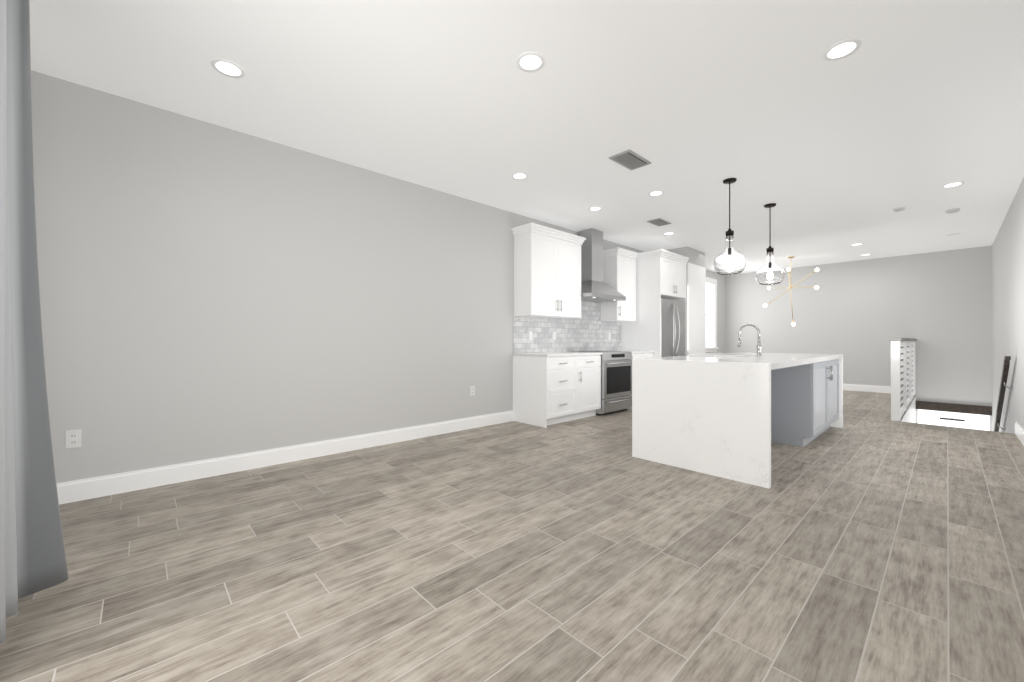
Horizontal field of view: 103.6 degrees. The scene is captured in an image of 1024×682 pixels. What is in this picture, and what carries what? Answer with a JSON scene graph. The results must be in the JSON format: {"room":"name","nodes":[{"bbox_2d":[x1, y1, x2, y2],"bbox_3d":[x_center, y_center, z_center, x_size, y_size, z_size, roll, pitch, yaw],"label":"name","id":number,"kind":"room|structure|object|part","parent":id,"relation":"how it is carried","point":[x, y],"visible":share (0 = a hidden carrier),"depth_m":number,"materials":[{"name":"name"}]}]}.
{"room":"kitchen","nodes":[
{"label":"kitchen","id":0,"kind":"room"},
{"bbox_2d":[31,70,724,482],"bbox_3d":[1.208,-0.180,6.673,12.260,3.120,0.150,0,0,-43],"label":"wall","id":1,"kind":"structure","parent":0,"point":[209,290],"depth_m":3.35,"materials":[{"name":"grey paint"}]},
{"bbox_2d":[65,429,81,448],"bbox_3d":[-2.951,0.660,2.713,0.074,0.120,0.008,0,0,-43],"label":"outlet","id":2,"kind":"object","parent":1,"relation":"attached to","point":[73,438],"depth_m":2.71,"materials":[{"name":"white plastic"}]},
{"bbox_2d":[56,410,512,504],"bbox_3d":[1.265,1.010,6.611,11.960,0.140,0.015,0,0,-43],"label":"baseboard","id":3,"kind":"structure","parent":1,"relation":"attached to","point":[87,488],"depth_m":3.38,"materials":[{"name":"white wood"}]},
{"bbox_2d":[470,386,474,395],"bbox_3d":[-0.488,0.618,4.993,0.074,0.120,0.008,0,0,-43],"label":"outlet","id":4,"kind":"object","parent":1,"relation":"attached to","point":[472,388],"depth_m":4.99,"materials":[{"name":"white plastic"}]},
{"bbox_2d":[511,222,585,318],"bbox_3d":[0.543,-0.930,5.695,1.151,1.180,0.375,0,0,-43],"label":"upper cabinet","id":5,"kind":"object","parent":1,"relation":"attached to","point":[547,272],"visible":1,"depth_m":5.46,"materials":[{"name":"white wood"}]},
{"bbox_2d":[513,300,620,352],"bbox_3d":[0.991,-0.403,6.361,2.658,1.134,0.010,0,0,-43],"label":"tile backsplash","id":6,"kind":"structure","parent":1,"relation":"attached to","point":[589,330],"depth_m":6.26,"materials":[{"name":"tile"}]},
{"bbox_2d":[578,228,625,302],"bbox_3d":[1.323,-1.193,6.328,0.920,1.090,0.488,0,0,-43],"label":"range hood","id":7,"kind":"object","parent":1,"relation":"attached to","point":[595,287],"visible":0.92,"depth_m":6.27,"materials":[{"name":"silver metal"}]},
{"bbox_2d":[601,247,637,321],"bbox_3d":[1.823,-0.930,6.880,0.631,1.180,0.375,0,0,-43],"label":"upper cabinet","id":8,"kind":"object","parent":1,"relation":"attached to","point":[619,270],"visible":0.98,"depth_m":6.74,"materials":[{"name":"white wood"}]},
{"bbox_2d":[706,277,718,351],"bbox_3d":[4.894,-0.645,10.021,0.820,1.830,0.175,0,0,-43],"label":"window","id":9,"kind":"structure","parent":1,"relation":"in","point":[712,282],"depth_m":10.19,"materials":[{"name":"white glass"}]},
{"bbox_2d":[0,390,1023,681],"bbox_3d":[2.699,1.230,4.952,12.110,0.300,4.700,0,0,-43],"label":"floor","id":10,"kind":"structure","parent":0,"point":[870,540],"depth_m":1.92,"materials":[{"name":"brown tile"}]},
{"bbox_2d":[512,354,579,427],"bbox_3d":[0.455,0.638,5.448,0.638,0.886,0.617,0,0,-43],"label":"base cabinet","id":11,"kind":"object","parent":10,"relation":"on","point":[550,388],"depth_m":5.22,"materials":[{"name":"white wood"}]},
{"bbox_2d":[548,352,591,357],"bbox_3d":[0.652,0.180,5.613,1.169,0.030,0.642,0,0,-43],"label":"countertop","id":12,"kind":"structure","parent":11,"relation":"on","point":[550,354],"depth_m":5.32,"materials":[{"name":"white stone"}]},
{"bbox_2d":[580,354,602,418],"bbox_3d":[0.859,0.638,5.822,0.578,0.886,0.617,0,0,-43],"label":"base cabinet","id":13,"kind":"object","parent":10,"relation":"on","point":[590,369],"depth_m":5.63,"materials":[{"name":"white wood"}]},
{"bbox_2d":[571,351,632,415],"bbox_3d":[1.406,0.622,6.238,0.780,0.917,0.716,0,0,-43],"label":"range","id":14,"kind":"object","parent":10,"relation":"on","point":[616,381],"visible":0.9,"depth_m":5.97,"materials":[{"name":"silver metal"}]},
{"bbox_2d":[596,350,652,407],"bbox_3d":[1.912,0.638,6.797,0.713,0.886,0.617,0,0,-43],"label":"base cabinet","id":15,"kind":"object","parent":10,"relation":"on","point":[634,356],"depth_m":6.55,"materials":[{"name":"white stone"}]},
{"bbox_2d":[612,350,653,353],"bbox_3d":[1.920,0.180,6.788,0.715,0.030,0.642,0,0,-43],"label":"countertop","id":16,"kind":"structure","parent":15,"relation":"on","point":[632,351],"depth_m":6.66,"materials":[{"name":"white stone"}]},
{"bbox_2d":[621,249,688,356],"bbox_3d":[2.581,-0.220,7.296,1.038,2.600,0.795,0,0,-43],"label":"cabinet","id":17,"kind":"object","parent":10,"relation":"on","point":[661,273],"visible":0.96,"depth_m":6.93,"materials":[{"name":"white wood"}]},
{"bbox_2d":[661,298,684,356],"bbox_3d":[2.616,0.180,7.294,0.920,1.800,0.791,0,0,-43],"label":"fridge","id":18,"kind":"object","parent":10,"relation":"on","point":[672,327],"visible":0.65,"depth_m":7.00,"materials":[{"name":"grey metal"}]},
{"bbox_2d":[632,356,842,488],"bbox_3d":[2.629,0.648,4.395,3.070,0.865,1.122,0,0,-43],"label":"kitchen island","id":19,"kind":"object","parent":10,"relation":"on","point":[731,416],"depth_m":3.43,"materials":[{"name":"white stone"}]},
{"bbox_2d":[636,352,839,367],"bbox_3d":[2.626,0.190,4.398,2.970,0.051,1.115,0,0,-43],"label":"island countertop","id":20,"kind":"structure","parent":19,"relation":"on","point":[744,359],"depth_m":3.64,"materials":[{"name":"white stone"}]},
{"bbox_2d":[738,324,763,356],"bbox_3d":[2.561,-0.011,4.332,0.106,0.352,0.237,0,0,-43],"label":"island faucet","id":21,"kind":"object","parent":20,"relation":"on","point":[759,346],"visible":1,"depth_m":4.26,"materials":[{"name":"silver metal"}]},
{"bbox_2d":[889,338,916,420],"bbox_3d":[6.601,0.517,6.764,3.918,1.125,0.120,0,0,-43],"label":"stair railing","id":22,"kind":"object","parent":10,"relation":"on","point":[902,372],"visible":0.98,"depth_m":6.17,"materials":[{"name":"white wood"}]},
{"bbox_2d":[29,0,1023,273],"bbox_3d":[2.805,-1.815,4.948,12.260,0.150,4.850,0,0,-43],"label":"ceiling","id":23,"kind":"structure","parent":0,"point":[911,106],"depth_m":2.90,"materials":[{"name":"white paint"}]},
{"bbox_2d":[0,0,68,643],"bbox_3d":[-1.166,-0.330,0.678,0.327,2.805,3.280,0,0,-43],"label":"curtain","id":24,"kind":"object","parent":23,"relation":"hanging from","point":[32,556],"visible":1,"depth_m":1.73,"materials":[{"name":"fabric"}]},
{"bbox_2d":[211,59,244,77],"bbox_3d":[-1.809,-1.736,2.573,0.179,0.007,0.179,0,0,2],"label":"recessed light","id":25,"kind":"object","parent":23,"relation":"in","point":[231,68],"depth_m":2.57,"materials":[{"name":"white"}]},
{"bbox_2d":[511,172,527,179],"bbox_3d":[0.081,-1.736,4.249,0.179,0.007,0.179,0,0,2],"label":"recessed light","id":26,"kind":"object","parent":23,"relation":"in","point":[519,175],"depth_m":4.24,"materials":[{"name":"white"}]},
{"bbox_2d":[516,52,544,71],"bbox_3d":[0.116,-1.736,2.515,0.179,0.007,0.179,0,0,2],"label":"recessed light","id":27,"kind":"object","parent":23,"relation":"in","point":[531,61],"depth_m":2.50,"materials":[{"name":"white plastic"}]},
{"bbox_2d":[588,206,601,210],"bbox_3d":[1.092,-1.736,5.296,0.179,0.007,0.179,0,0,2],"label":"recessed light","id":28,"kind":"object","parent":23,"relation":"in","point":[595,208],"depth_m":5.28,"materials":[{"name":"white plastic"}]},
{"bbox_2d":[609,149,650,170],"bbox_3d":[1.137,-1.734,3.873,0.400,0.012,0.220,0,0,-43],"label":"ceiling vent","id":29,"kind":"object","parent":23,"relation":"in","point":[629,159],"visible":0.98,"depth_m":3.86,"materials":[{"name":"grey metal"}]},
{"bbox_2d":[648,190,663,195],"bbox_3d":[1.695,-1.736,4.746,0.179,0.007,0.179,0,0,2],"label":"recessed light","id":30,"kind":"object","parent":23,"relation":"in","point":[658,192],"depth_m":4.74,"materials":[{"name":"white"}]},
{"bbox_2d":[647,218,671,225],"bbox_3d":[2.152,-1.734,5.894,0.360,0.012,0.200,0,0,-43],"label":"ceiling vent","id":31,"kind":"object","parent":23,"relation":"in","point":[659,222],"visible":0.98,"depth_m":5.89,"materials":[{"name":"grey metal"}]},
{"bbox_2d":[663,232,674,234],"bbox_3d":[2.537,-1.736,6.525,0.179,0.007,0.179,0,0,2],"label":"recessed light","id":32,"kind":"object","parent":23,"relation":"in","point":[667,233],"depth_m":6.51,"materials":[{"name":"white"}]},
{"bbox_2d":[713,178,746,274],"bbox_3d":[2.354,-1.236,4.361,0.317,1.007,0.317,0,0,-43],"label":"pendant light","id":33,"kind":"object","parent":23,"relation":"hanging from","point":[729,181],"depth_m":4.29,"materials":[{"name":"clear glass"}]},
{"bbox_3d":[2.354,-0.939,4.361,0.317,0.412,0.317,0,0,-43],"label":"pendant shade","id":34,"kind":"part","parent":33,"relation":"part of","materials":[{"name":"clear glass"}]},
{"bbox_2d":[756,203,784,284],"bbox_3d":[3.297,-1.236,5.152,0.317,1.007,0.317,0,0,-43],"label":"pendant light","id":35,"kind":"object","parent":23,"relation":"hanging from","point":[770,205],"depth_m":5.09,"materials":[{"name":"clear glass"}]},
{"bbox_3d":[3.297,-0.939,5.152,0.317,0.412,0.317,0,0,-43],"label":"pendant shade","id":36,"kind":"part","parent":35,"relation":"part of","materials":[{"name":"clear glass"}]},
{"bbox_2d":[763,256,818,325],"bbox_3d":[5.769,-1.023,8.341,1.018,1.433,1.104,0,0,-43],"label":"chandelier","id":37,"kind":"object","parent":23,"relation":"hanging from","point":[788,270],"visible":1,"depth_m":8.30,"materials":[{"name":"gold metal"}]},
{"bbox_2d":[823,39,860,60],"bbox_3d":[1.969,-1.736,2.409,0.179,0.007,0.179,0,0,2],"label":"recessed light","id":38,"kind":"object","parent":23,"relation":"in","point":[844,48],"depth_m":2.40,"materials":[{"name":"white plastic"}]},
{"bbox_2d":[893,207,904,211],"bbox_3d":[5.085,-1.725,5.296,0.115,0.029,0.115,0,0,41],"label":"smoke detector","id":39,"kind":"object","parent":23,"relation":"attached to","point":[899,209],"depth_m":5.27,"materials":[{"name":"white plastic"}]},
{"bbox_2d":[946,208,959,213],"bbox_3d":[5.844,-1.722,5.347,0.129,0.034,0.129,0,0,38],"label":"smoke detector","id":40,"kind":"object","parent":23,"relation":"attached to","point":[949,211],"depth_m":5.31,"materials":[{"name":"white plastic"}]},
{"bbox_2d":[941,181,964,187],"bbox_3d":[4.905,-1.736,4.487,0.179,0.007,0.179,0,0,2],"label":"recessed light","id":41,"kind":"object","parent":23,"relation":"in","point":[954,184],"depth_m":4.47,"materials":[{"name":"white"}]},
{"bbox_2d":[667,246,704,266],"bbox_3d":[3.260,-0.330,7.959,0.800,2.820,0.749,0,0,-43],"label":"wall","id":42,"kind":"structure","parent":0,"point":[696,257],"depth_m":7.60,"materials":[{"name":"grey paint"}]},
{"bbox_2d":[687,263,705,355],"bbox_3d":[3.519,-0.250,7.676,0.785,2.380,0.018,0,0,-43],"label":"door frame","id":43,"kind":"structure","parent":42,"relation":"attached to","point":[696,309],"depth_m":7.64,"materials":[{"name":"white wood"}]},
{"bbox_2d":[725,245,991,430],"bbox_3d":[7.247,1.120,9.062,0.150,5.720,4.850,0,0,-43],"label":"wall","id":44,"kind":"structure","parent":0,"point":[857,314],"depth_m":8.39,"materials":[{"name":"grey paint"}]},
{"bbox_2d":[843,384,890,392],"bbox_3d":[6.825,1.010,9.396,0.015,0.140,3.454,0,0,-43],"label":"baseboard","id":45,"kind":"structure","parent":44,"relation":"attached to","point":[869,388],"depth_m":8.58,"materials":[{"name":"white wood"}]},
{"bbox_2d":[940,417,964,421],"bbox_3d":[8.341,1.480,7.642,0.125,0.030,0.320,0,0,-43],"label":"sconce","id":46,"kind":"object","parent":44,"relation":"attached to","point":[952,419],"visible":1,"depth_m":7.60,"materials":[{"name":"grey metal"}]},
{"bbox_2d":[918,409,988,430],"bbox_3d":[8.396,2.368,7.694,0.016,2.025,0.920,0,0,-43],"label":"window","id":47,"kind":"structure","parent":44,"relation":"in","point":[972,421],"depth_m":7.67,"materials":[{"name":"white glass"}]},
{"bbox_2d":[910,411,915,422],"bbox_3d":[6.234,2.680,6.441,4.900,2.600,0.120,0,0,-43],"label":"wall","id":48,"kind":"structure","parent":0,"point":[913,419],"depth_m":7.57,"materials":[{"name":"white paint"}]},
{"bbox_2d":[916,401,991,415],"bbox_3d":[8.379,1.270,7.678,0.069,0.160,0.980,0,0,-43],"label":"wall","id":49,"kind":"structure","parent":0,"point":[958,408],"depth_m":7.63,"materials":[{"name":"brown wood"}]},
{"bbox_2d":[992,177,1023,433],"bbox_3d":[4.346,1.120,3.173,12.110,5.720,0.150,0,0,-43],"label":"wall","id":50,"kind":"structure","parent":0,"point":[1008,291],"depth_m":5.17,"materials":[{"name":"grey paint"}]},
{"bbox_2d":[994,356,1012,431],"bbox_3d":[7.131,1.377,5.913,3.500,2.394,0.083,0,0,-43],"label":"stair handrail","id":51,"kind":"object","parent":50,"relation":"attached to","point":[1005,371],"visible":0.5,"depth_m":5.20,"materials":[{"name":"brown wood"}]},
{"bbox_2d":[1015,422,1023,445],"bbox_3d":[2.914,1.010,1.960,8.060,0.140,0.015,0,0,-43],"label":"baseboard","id":52,"kind":"structure","parent":50,"relation":"attached to","point":[1019,432],"depth_m":4.40,"materials":[{"name":"white wood"}]}
]}

